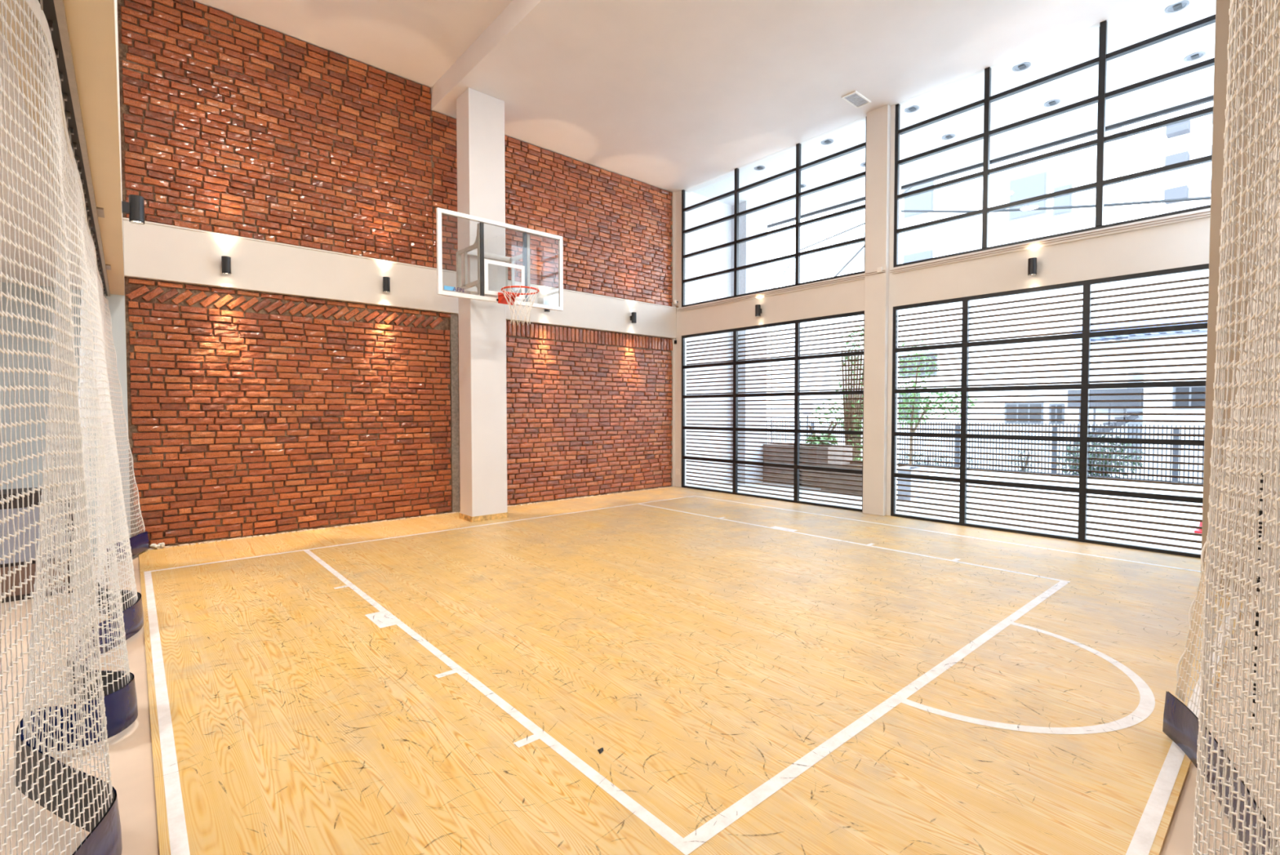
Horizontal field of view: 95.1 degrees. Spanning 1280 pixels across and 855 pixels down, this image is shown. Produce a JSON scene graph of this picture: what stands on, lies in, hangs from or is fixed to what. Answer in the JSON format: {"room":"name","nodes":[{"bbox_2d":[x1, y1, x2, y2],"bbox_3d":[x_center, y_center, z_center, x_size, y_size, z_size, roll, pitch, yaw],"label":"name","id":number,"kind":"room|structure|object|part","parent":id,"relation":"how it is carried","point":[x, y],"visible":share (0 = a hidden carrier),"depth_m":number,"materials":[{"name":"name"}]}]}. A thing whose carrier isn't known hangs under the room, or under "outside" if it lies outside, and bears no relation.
{"room":"indoor basketball court","nodes":[
{"label":"indoor basketball court","id":0,"kind":"room"},
{"bbox_2d":[0,29,81,289],"bbox_3d":[0.110,-1.437,3.217,12.200,0.150,12.200,-1,2,-41],"label":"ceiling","id":1,"kind":"structure","parent":0,"point":[11,71],"depth_m":3.55,"materials":[{"name":"paint"}]},
{"bbox_2d":[0,0,124,295],"bbox_3d":[-2.951,-3.148,3.058,0.284,3.615,8.340,-1,2,-41],"label":"wall","id":2,"kind":"structure","parent":0,"point":[92,24],"depth_m":2.37,"materials":[{"name":"white paint"}]},
{"bbox_2d":[38,0,111,296],"bbox_3d":[-2.978,-1.329,3.158,0.095,0.028,8.170,-1,2,-41],"label":"rail","id":3,"kind":"object","parent":2,"relation":"attached to","point":[54,11],"visible":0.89,"depth_m":2.40,"materials":[{"name":"metal"}]},
{"bbox_2d":[0,0,149,854],"bbox_3d":[-3.068,0.057,3.281,0.380,2.748,7.831,-1,2,-39],"label":"net","id":4,"kind":"object","parent":3,"relation":"hanging from","point":[106,700],"visible":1,"depth_m":1.90,"materials":[{"name":"white fabric"}]},
{"bbox_3d":[-3.392,-1.351,3.679,0.032,0.011,0.200,-1,2,-41],"label":"bracket plate","id":5,"kind":"part","parent":3,"relation":"part of","materials":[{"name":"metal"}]},
{"bbox_3d":[-4.609,-1.390,5.071,0.032,0.011,0.200,-1,2,-41],"label":"bracket plate","id":6,"kind":"part","parent":3,"relation":"part of","materials":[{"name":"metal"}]},
{"bbox_2d":[121,194,144,224],"bbox_3d":[-3.860,-1.664,4.457,0.130,0.196,0.090,-1,2,-41],"label":"lamp","id":7,"kind":"object","parent":2,"relation":"attached to","point":[135,207],"visible":1,"depth_m":4.43,"materials":[{"name":"black"}]},
{"bbox_2d":[0,26,130,557],"bbox_3d":[-7.124,-1.801,5.154,3.865,6.420,0.250,-1,2,-41],"label":"wall","id":8,"kind":"structure","parent":0,"point":[116,302],"depth_m":5.92,"materials":[{"name":"paint"}]},
{"bbox_2d":[191,0,512,88],"bbox_3d":[-1.576,-4.946,4.183,3.465,0.285,8.420,-1,2,-41],"label":"ceiling","id":9,"kind":"structure","parent":0,"point":[416,41],"depth_m":7.10,"materials":[{"name":"paint"}]},
{"bbox_2d":[117,0,676,550],"bbox_3d":[-2.499,-1.927,9.130,8.335,6.400,0.344,-1,2,-41],"label":"wall","id":10,"kind":"structure","parent":0,"point":[286,391],"depth_m":7.68,"materials":[{"name":"red brick"}]},
{"bbox_2d":[221,255,231,275],"bbox_3d":[-4.825,-1.885,6.818,0.090,0.196,0.130,-1,2,-41],"label":"lamp","id":11,"kind":"object","parent":10,"relation":"attached to","point":[225,260],"visible":1,"depth_m":6.77,"materials":[{"name":"black"}]},
{"bbox_2d":[382,276,390,292],"bbox_3d":[-3.473,-1.949,7.998,0.090,0.196,0.130,-1,2,-41],"label":"lamp","id":12,"kind":"object","parent":10,"relation":"attached to","point":[386,280],"visible":1,"depth_m":7.95,"materials":[{"name":"black"}]},
{"bbox_2d":[542,299,550,311],"bbox_3d":[-1.548,-2.008,9.678,0.090,0.196,0.130,-1,2,-41],"label":"lamp","id":13,"kind":"object","parent":10,"relation":"attached to","point":[546,301],"visible":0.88,"depth_m":9.62,"materials":[{"name":"black"}]},
{"bbox_2d":[630,311,636,323],"bbox_3d":[-0.125,-2.044,10.920,0.090,0.196,0.130,-1,2,-41],"label":"lamp","id":14,"kind":"object","parent":10,"relation":"attached to","point":[633,317],"visible":1,"depth_m":10.87,"materials":[{"name":"black metal"}]},
{"bbox_2d":[0,486,1279,854],"bbox_3d":[0.122,1.542,3.442,12.400,0.182,12.400,-1,2,-41],"label":"surround","id":15,"kind":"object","parent":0,"point":[130,750],"depth_m":2.54,"materials":[{"name":"beige concrete"}]},
{"bbox_2d":[0,485,84,602],"bbox_3d":[-5.361,0.977,4.832,1.090,0.878,0.470,-1,2,-41],"label":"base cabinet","id":16,"kind":"object","parent":15,"relation":"on","point":[17,592],"visible":0.39,"depth_m":4.79,"materials":[{"name":"brown wood"}]},
{"bbox_3d":[-5.035,0.878,4.813,0.460,0.440,0.018,-1,2,-41],"label":"door","id":17,"kind":"part","parent":16,"relation":"part of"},
{"bbox_3d":[-5.035,1.248,4.824,0.460,0.240,0.018,-1,2,-41],"label":"drawer","id":18,"kind":"part","parent":16,"relation":"part of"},
{"bbox_2d":[138,486,1244,854],"bbox_3d":[0.264,1.407,6.107,8.376,0.102,8.168,-1,2,-41],"label":"floor","id":19,"kind":"structure","parent":0,"point":[751,675],"depth_m":3.29,"materials":[{"name":"brown wood"}]},
{"bbox_2d":[149,542,164,547],"bbox_3d":[-5.371,1.315,6.510,0.132,0.056,0.073,-1,2,-41],"label":"wrapper","id":20,"kind":"object","parent":19,"relation":"on","point":[162,544],"visible":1,"depth_m":6.50,"materials":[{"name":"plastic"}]},
{"bbox_2d":[456,87,508,522],"bbox_3d":[-2.241,-1.653,8.306,0.554,5.900,0.409,-1,2,-41],"label":"pillar","id":21,"kind":"structure","parent":19,"relation":"on","point":[480,116],"depth_m":8.15,"materials":[{"name":"paint"}]},
{"bbox_2d":[435,207,563,325],"bbox_3d":[-1.782,-1.994,7.796,1.433,1.362,1.388,0,2,-3],"label":"basketball hoop","id":22,"kind":"object","parent":21,"relation":"attached to","point":[506,297],"visible":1,"depth_m":7.62,"materials":[{"name":"clear glass"}]},
{"bbox_3d":[-2.266,-2.163,7.742,0.050,0.900,0.680,-1,2,-41],"label":"support arm","id":23,"kind":"part","parent":22,"relation":"part of","materials":[{"name":"grey paint"}]},
{"bbox_3d":[-1.735,-2.176,8.206,0.050,0.900,0.680,-1,2,-41],"label":"support arm","id":24,"kind":"part","parent":22,"relation":"part of","materials":[{"name":"grey paint"}]},
{"bbox_2d":[597,746,603,753],"bbox_3d":[-0.173,1.450,2.631,0.030,0.008,0.042,-1,2,-22],"label":"chip","id":25,"kind":"object","parent":19,"relation":"on","point":[601,749],"visible":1,"depth_m":2.63,"materials":[{"name":"black"}]},
{"bbox_2d":[688,191,731,486],"bbox_3d":[1.610,-1.790,12.666,2.060,5.980,0.430,-1,2,-41],"label":"wall","id":26,"kind":"structure","parent":0,"point":[717,286],"depth_m":12.24,"materials":[{"name":"white paint"}]},
{"bbox_2d":[730,200,767,484],"bbox_3d":[2.384,-1.794,12.791,0.730,5.980,0.400,-1,2,-41],"label":"porch column","id":27,"kind":"structure","parent":0,"point":[753,279],"depth_m":12.57,"materials":[{"name":"paint"}]},
{"bbox_2d":[431,0,1155,192],"bbox_3d":[1.587,-4.869,6.950,4.935,0.600,8.420,-1,2,-41],"label":"ceiling","id":28,"kind":"structure","parent":0,"point":[671,95],"depth_m":7.38,"materials":[{"name":"paint"}]},
{"bbox_2d":[841,90,871,107],"bbox_3d":[3.034,-4.596,8.201,0.420,0.020,0.210,-1,2,-41],"label":"air vent","id":29,"kind":"object","parent":28,"relation":"attached to","point":[855,98],"visible":1,"depth_m":8.19,"materials":[{"name":"white plastic"}]},
{"bbox_2d":[844,93,867,106],"bbox_3d":[3.034,-4.597,8.201,0.380,0.018,0.170,-1,2,-41],"label":"grille","id":30,"kind":"object","parent":29,"relation":"attached to","point":[857,100],"depth_m":8.19,"materials":[{"name":"white metal"}]},
{"bbox_2d":[675,0,1210,515],"bbox_3d":[4.737,-1.870,7.281,0.310,6.420,12.650,-1,2,-41],"label":"wall","id":31,"kind":"structure","parent":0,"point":[1184,242],"depth_m":8.45,"materials":[{"name":"white paint"}]},
{"bbox_2d":[675,468,679,475],"bbox_3d":[0.761,0.896,11.806,0.014,0.120,0.100,-1,2,-41],"label":"power socket","id":32,"kind":"object","parent":31,"relation":"attached to","point":[677,470],"visible":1,"depth_m":11.79,"materials":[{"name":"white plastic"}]},
{"bbox_2d":[755,304,761,316],"bbox_3d":[2.057,-2.024,10.148,0.130,0.196,0.090,-1,2,-41],"label":"lamp","id":33,"kind":"object","parent":31,"relation":"attached to","point":[757,307],"visible":1,"depth_m":10.10,"materials":[{"name":"black metal"}]},
{"bbox_3d":[2.091,-2.297,10.177,0.030,0.075,3.890,-1,2,-41],"label":"sill moulding","id":34,"kind":"part","parent":31,"relation":"part of","materials":[{"name":"white paint"}]},
{"bbox_2d":[681,311,864,511],"bbox_3d":[2.151,-0.277,10.298,0.142,3.030,3.910,-1,2,-41],"label":"window blinds","id":35,"kind":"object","parent":31,"relation":"attached to","point":[797,393],"depth_m":10.10,"materials":[{"name":"black metal"}]},
{"bbox_2d":[681,132,866,306],"bbox_3d":[2.132,-3.506,10.193,0.100,2.310,3.910,-1,2,-41],"label":"window","id":36,"kind":"structure","parent":31,"relation":"attached to","point":[798,168],"depth_m":9.94,"materials":[{"name":"black metal"}]},
{"bbox_2d":[876,266,882,272],"bbox_3d":[3.469,-2.277,8.459,0.035,0.070,0.070,-1,2,-41],"label":"junction box","id":37,"kind":"object","parent":31,"relation":"attached to","point":[879,269],"visible":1,"depth_m":8.44,"materials":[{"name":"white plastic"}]},
{"bbox_2d":[675,210,1210,311],"bbox_3d":[3.372,-2.289,8.641,0.088,0.117,8.110,-1,2,-41],"label":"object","id":38,"kind":"object","parent":31,"relation":"attached to","point":[677,306],"visible":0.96,"depth_m":7.45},
{"bbox_2d":[1027,257,1036,275],"bbox_3d":[4.747,-1.939,7.069,0.130,0.196,0.090,-1,2,-41],"label":"lamp","id":39,"kind":"object","parent":31,"relation":"attached to","point":[1032,262],"visible":1,"depth_m":7.02,"materials":[{"name":"black metal"}]},
{"bbox_2d":[890,263,1208,558],"bbox_3d":[4.930,-0.190,7.117,0.142,3.030,3.780,-1,2,-41],"label":"window blinds","id":40,"kind":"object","parent":31,"relation":"attached to","point":[1084,384],"depth_m":6.98,"materials":[{"name":"black metal"}]},
{"bbox_3d":[4.870,-2.209,6.996,0.030,0.075,3.760,-1,2,-41],"label":"sill moulding","id":41,"kind":"part","parent":31,"relation":"part of","materials":[{"name":"white paint"}]},
{"bbox_2d":[893,14,1215,266],"bbox_3d":[4.912,-3.418,7.013,0.100,2.310,3.780,-1,2,-41],"label":"window","id":42,"kind":"structure","parent":31,"relation":"attached to","point":[1104,57],"depth_m":6.88,"materials":[{"name":"black metal"}]},
{"bbox_3d":[4.907,-3.417,6.995,0.050,2.310,3.760,-1,2,-41],"label":"frame","id":43,"kind":"part","parent":42,"relation":"part of","materials":[{"name":"black metal"}]},
{"bbox_3d":[4.474,-3.449,7.578,0.015,2.280,2.352,-1,2,-41],"label":"frame","id":44,"kind":"part","parent":42,"relation":"part of","materials":[{"name":"black metal"}]},
{"bbox_2d":[692,0,1216,228],"bbox_3d":[6.221,-4.854,8.064,3.070,0.500,15.200,-1,2,-41],"label":"ceiling","id":45,"kind":"structure","parent":0,"point":[1195,88],"depth_m":8.65,"materials":[{"name":"white paint"}]},
{"bbox_2d":[754,165,764,170],"bbox_3d":[2.175,-4.715,10.642,0.200,0.018,0.200,-1,2,-41],"label":"recessed light","id":46,"kind":"object","parent":45,"relation":"in","point":[758,167],"visible":0.95,"depth_m":10.64,"materials":[{"name":"grey metal"}]},
{"bbox_2d":[770,213,773,442],"bbox_3d":[2.966,-1.805,13.166,0.012,5.980,0.010,-1,2,-41],"label":"cord","id":47,"kind":"object","parent":45,"relation":"hanging from","point":[772,213],"visible":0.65,"depth_m":13.16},
{"bbox_2d":[821,138,833,144],"bbox_3d":[3.076,-4.686,9.611,0.200,0.018,0.200,-1,2,-41],"label":"recessed light","id":48,"kind":"object","parent":45,"relation":"in","point":[828,141],"visible":0.98,"depth_m":9.60,"materials":[{"name":"silver metal"}]},
{"bbox_2d":[773,186,911,288],"bbox_3d":[6.269,-5.691,19.295,1.686,1.439,16.044,0,2,1],"label":"overhead cable","id":49,"kind":"object","parent":45,"relation":"attached to","point":[908,188],"visible":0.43,"depth_m":19.13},
{"bbox_2d":[904,105,919,112],"bbox_3d":[3.984,-4.658,8.572,0.200,0.018,0.200,-1,2,-41],"label":"recessed light","id":50,"kind":"object","parent":45,"relation":"in","point":[913,108],"visible":0.97,"depth_m":8.56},
{"bbox_3d":[3.987,-4.657,8.568,0.078,0.016,0.070,-1,2,-41],"label":"bulb","id":51,"kind":"part","parent":50,"relation":"part of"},
{"bbox_2d":[941,133,955,139],"bbox_3d":[4.978,-4.683,9.440,0.200,0.018,0.200,-1,2,-41],"label":"recessed light","id":52,"kind":"object","parent":45,"relation":"in","point":[948,136],"visible":1,"depth_m":9.43,"materials":[{"name":"silver metal"}]},
{"bbox_2d":[1012,62,1031,71],"bbox_3d":[4.905,-4.629,7.518,0.200,0.018,0.200,-1,2,-41],"label":"recessed light","id":53,"kind":"object","parent":45,"relation":"in","point":[1024,65],"visible":0.98,"depth_m":7.51,"materials":[{"name":"silver metal"}]},
{"bbox_3d":[4.908,-4.628,7.514,0.078,0.016,0.070,-1,2,-41],"label":"bulb","id":54,"kind":"part","parent":53,"relation":"part of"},
{"bbox_2d":[1043,98,1060,106],"bbox_3d":[5.922,-4.654,8.405,0.200,0.018,0.200,-1,2,-41],"label":"recessed light","id":55,"kind":"object","parent":45,"relation":"in","point":[1053,102],"visible":1,"depth_m":8.39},
{"bbox_2d":[1164,0,1189,13],"bbox_3d":[5.878,-4.598,6.403,0.200,0.018,0.200,-1,2,-41],"label":"recessed light","id":56,"kind":"object","parent":45,"relation":"in","point":[1181,5],"visible":0.98,"depth_m":6.40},
{"bbox_3d":[5.882,-4.597,6.400,0.078,0.016,0.070,-1,2,-41],"label":"bulb","id":57,"kind":"part","parent":56,"relation":"part of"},
{"bbox_2d":[1183,51,1205,62],"bbox_3d":[6.924,-4.624,7.303,0.200,0.018,0.200,-1,2,-41],"label":"recessed light","id":58,"kind":"object","parent":45,"relation":"in","point":[1196,55],"visible":1,"depth_m":7.29,"materials":[{"name":"silver metal"}]},
{"bbox_3d":[6.928,-4.623,7.300,0.078,0.016,0.070,-1,2,-41],"label":"bulb","id":59,"kind":"part","parent":58,"relation":"part of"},
{"bbox_2d":[834,196,1210,276],"bbox_3d":[11.388,-4.412,16.056,4.491,4.022,19.125,-1,2,-36],"label":"overhead cable","id":60,"kind":"object","parent":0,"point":[1199,197],"visible":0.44,"depth_m":14.32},
{"bbox_2d":[1200,0,1279,599],"bbox_3d":[5.254,-1.551,4.850,0.400,5.920,0.735,-1,2,-41],"label":"wall column","id":61,"kind":"structure","parent":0,"point":[1222,6],"depth_m":4.92,"materials":[{"name":"grey paint"}]},
{"bbox_2d":[1266,0,1279,106],"bbox_3d":[1.305,-3.102,1.040,11.200,3.600,0.260,-1,2,-41],"label":"wall","id":62,"kind":"structure","parent":0,"point":[1270,2],"depth_m":1.96,"materials":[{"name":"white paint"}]},
{"bbox_3d":[1.355,-1.284,1.187,3.800,0.043,0.036,-1,2,-41],"label":"rail","id":63,"kind":"object","parent":62,"relation":"attached to","visible":0},
{"bbox_2d":[1162,0,1279,854],"bbox_3d":[1.567,0.107,1.407,0.394,2.748,3.173,1,2,41],"label":"net","id":64,"kind":"object","parent":63,"relation":"hanging from","point":[1255,833],"visible":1,"depth_m":1.40,"materials":[{"name":"white fabric"}]},
{"label":"outside","id":65,"kind":"structure","parent":0,"visible":0},
{"bbox_2d":[697,448,1203,553],"bbox_3d":[23.363,0.709,31.697,59.800,0.120,80.000,-1,2,-41],"label":"ground","id":66,"kind":"structure","parent":65,"point":[941,486],"depth_m":9.60,"materials":[{"name":"grey concrete"}]},
{"bbox_2d":[800,400,813,437],"bbox_3d":[5.358,0.082,18.750,0.075,1.890,0.480,-1,2,-41],"label":"round sign","id":67,"kind":"object","parent":66,"relation":"on","point":[806,401],"visible":0.66,"depth_m":18.72,"materials":[{"name":"grey paint"}]},
{"bbox_2d":[763,442,852,488],"bbox_3d":[3.585,0.788,12.570,0.950,0.830,1.580,-1,2,-41],"label":"planter","id":68,"kind":"object","parent":66,"relation":"on","point":[769,444],"visible":0.46,"depth_m":12.15,"materials":[{"name":"brown wood"}]},
{"bbox_2d":[804,420,838,446],"bbox_3d":[3.773,0.169,12.302,0.782,0.631,0.927,1,2,19],"label":"cordyline","id":69,"kind":"object","parent":68,"relation":"in","point":[831,424],"visible":0.57,"depth_m":12.17,"materials":[{"name":"green plant"}]},
{"bbox_2d":[811,326,863,461],"bbox_3d":[4.734,-0.542,13.296,0.998,3.450,1.748,-1,2,-23],"label":"bamboo","id":70,"kind":"object","parent":66,"relation":"on","point":[852,396],"visible":0.44,"depth_m":12.99,"materials":[{"name":"green plant"}]},
{"bbox_3d":[4.792,-0.263,13.066,0.596,2.903,0.352,-1,2,-41],"label":"stem","id":71,"kind":"part","parent":70,"relation":"part of","materials":[{"name":"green plant"}]},
{"bbox_2d":[821,461,905,494],"bbox_3d":[4.381,0.978,11.299,1.030,0.520,1.350,-1,2,-41],"label":"planter","id":72,"kind":"object","parent":66,"relation":"on","point":[841,462],"visible":0.24,"depth_m":11.18,"materials":[{"name":"brown wood"}]},
{"bbox_2d":[897,466,928,500],"bbox_3d":[4.850,0.995,10.534,0.730,0.530,0.380,-1,2,-41],"label":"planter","id":73,"kind":"object","parent":66,"relation":"on","point":[915,468],"visible":0.49,"depth_m":10.30,"materials":[{"name":"concrete"}]},
{"bbox_2d":[898,333,979,464],"bbox_3d":[6.501,-0.472,13.178,1.457,3.312,1.972,-1,2,-41],"label":"tree","id":74,"kind":"object","parent":66,"relation":"on","point":[942,393],"visible":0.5,"depth_m":13.27,"materials":[{"name":"green plant"}]},
{"bbox_3d":[6.404,-0.122,13.354,0.459,2.603,0.117,1,2,34],"label":"stem","id":75,"kind":"part","parent":74,"relation":"part of","materials":[{"name":"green plant"}]},
{"bbox_2d":[897,450,980,467],"bbox_3d":[7.901,0.903,16.051,0.745,0.480,2.718,-1,2,-41],"label":"plant","id":76,"kind":"object","parent":66,"relation":"on","point":[913,451],"visible":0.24,"depth_m":16.06,"materials":[{"name":"green plant"}]},
{"bbox_2d":[766,275,1164,462],"bbox_3d":[11.991,-2.576,24.326,7.100,6.880,14.600,-1,2,-41],"label":"building","id":77,"kind":"structure","parent":66,"relation":"on","point":[1155,279],"depth_m":19.88,"materials":[{"name":"white paint"}]},
{"bbox_3d":[10.007,-0.809,22.375,0.030,1.000,1.200,-1,2,-41],"label":"pane","id":78,"kind":"part","parent":77,"relation":"part of","materials":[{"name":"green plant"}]},
{"bbox_3d":[10.368,-2.347,21.918,0.030,0.700,1.300,-1,2,-41],"label":"pane","id":79,"kind":"part","parent":77,"relation":"part of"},
{"bbox_3d":[12.668,-0.470,19.337,0.030,0.590,0.990,-1,2,-41],"label":"pane","id":80,"kind":"part","parent":77,"relation":"part of","materials":[{"name":"glass"}]},
{"bbox_3d":[13.270,-0.431,18.649,0.030,0.550,0.280,-1,2,-41],"label":"pane","id":81,"kind":"part","parent":77,"relation":"part of","materials":[{"name":"glass"}]},
{"bbox_2d":[833,127,1130,276],"bbox_3d":[17.770,-6.989,31.645,8.600,15.280,12.000,-1,2,-41],"label":"building","id":82,"kind":"structure","parent":66,"relation":"on","point":[1077,168],"depth_m":27.55,"materials":[{"name":"white paint"}]},
{"bbox_3d":[14.076,-8.171,29.679,0.015,1.300,1.350,-1,2,-41],"label":"pane","id":83,"kind":"part","parent":82,"relation":"part of","materials":[{"name":"clear glass"}]},
{"bbox_3d":[14.073,-11.670,29.580,0.015,1.700,1.350,-1,2,-41],"label":"pane","id":84,"kind":"part","parent":82,"relation":"part of","materials":[{"name":"clear glass"}]},
{"bbox_3d":[17.225,-10.271,26.011,0.015,1.700,1.310,-1,2,-41],"label":"pane","id":85,"kind":"part","parent":82,"relation":"part of","materials":[{"name":"clear glass"}]},
{"bbox_3d":[18.087,-9.744,25.039,0.015,1.100,0.550,-1,2,-41],"label":"pane","id":86,"kind":"part","parent":82,"relation":"part of","materials":[{"name":"clear glass"}]},
{"bbox_2d":[766,419,1204,484],"bbox_3d":[8.303,0.499,14.876,0.080,1.270,18.516,-1,2,-41],"label":"fence","id":87,"kind":"object","parent":66,"relation":"on","point":[957,427],"visible":0.21,"depth_m":13.58,"materials":[{"name":"grey metal"}]},
{"bbox_3d":[8.163,0.530,15.037,0.080,1.200,0.090,-1,2,-41],"label":"post","id":88,"kind":"part","parent":87,"relation":"part of","materials":[{"name":"grey metal"}]},
{"bbox_3d":[9.538,0.573,13.463,0.080,1.200,0.090,-1,2,-41],"label":"post","id":89,"kind":"part","parent":87,"relation":"part of","materials":[{"name":"grey metal"}]},
{"bbox_3d":[10.900,0.616,11.905,0.080,1.200,0.090,-1,2,-41],"label":"post","id":90,"kind":"part","parent":87,"relation":"part of","materials":[{"name":"grey metal"}]},
{"bbox_2d":[1006,449,1039,471],"bbox_3d":[9.438,0.848,14.438,0.658,0.614,0.717,-1,2,-25],"label":"shrub","id":91,"kind":"object","parent":66,"relation":"on","point":[1029,453],"visible":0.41,"depth_m":14.41,"materials":[{"name":"green plant"}]},
{"bbox_3d":[9.523,0.873,14.442,0.145,0.562,0.354,0,2,-10],"label":"stem","id":92,"kind":"part","parent":91,"relation":"part of","materials":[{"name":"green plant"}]},
{"bbox_2d":[928,467,1203,491],"bbox_3d":[8.129,1.113,14.744,0.340,0.050,18.500,-1,2,-41],"label":"kerb","id":93,"kind":"object","parent":66,"relation":"on","point":[994,473],"visible":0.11,"depth_m":12.89,"materials":[{"name":"white concrete"}]},
{"bbox_2d":[1057,434,1148,479],"bbox_3d":[10.552,0.730,13.459,1.238,1.185,1.801,-1,2,-41],"label":"round bush","id":94,"kind":"object","parent":66,"relation":"on","point":[1094,443],"visible":0.22,"depth_m":13.27,"materials":[{"name":"green plant"}]},
{"bbox_2d":[1090,330,1207,472],"bbox_3d":[18.062,-0.635,14.768,6.600,3.530,10.140,-1,2,-41],"label":"house","id":95,"kind":"structure","parent":66,"relation":"on","point":[1189,388],"depth_m":15.17,"materials":[{"name":"white paint"}]},
{"bbox_2d":[1071,315,1207,342],"bbox_3d":[15.386,-2.535,13.214,1.200,0.360,9.000,-1,2,-41],"label":"corrugated roof","id":96,"kind":"structure","parent":95,"relation":"on","point":[1203,317],"depth_m":15.20,"materials":[{"name":"metal"}]},
{"bbox_3d":[13.944,-0.769,14.826,0.030,0.500,0.550,-1,2,-41],"label":"pane","id":97,"kind":"part","parent":95,"relation":"part of","materials":[{"name":"grey glass"}]},
{"bbox_2d":[1161,101,1213,316],"bbox_3d":[38.964,-11.579,34.231,9.100,24.280,12.400,-1,2,-41],"label":"building","id":98,"kind":"structure","parent":66,"relation":"on","point":[1189,140],"depth_m":35.12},
{"bbox_2d":[1194,507,1202,533],"bbox_3d":[7.239,0.985,7.441,0.240,0.720,0.240,-1,2,-41],"label":"traffic cone","id":99,"kind":"object","parent":66,"relation":"on","point":[1197,531],"visible":0.19,"depth_m":7.46,"materials":[{"name":"red plastic"}]}
]}

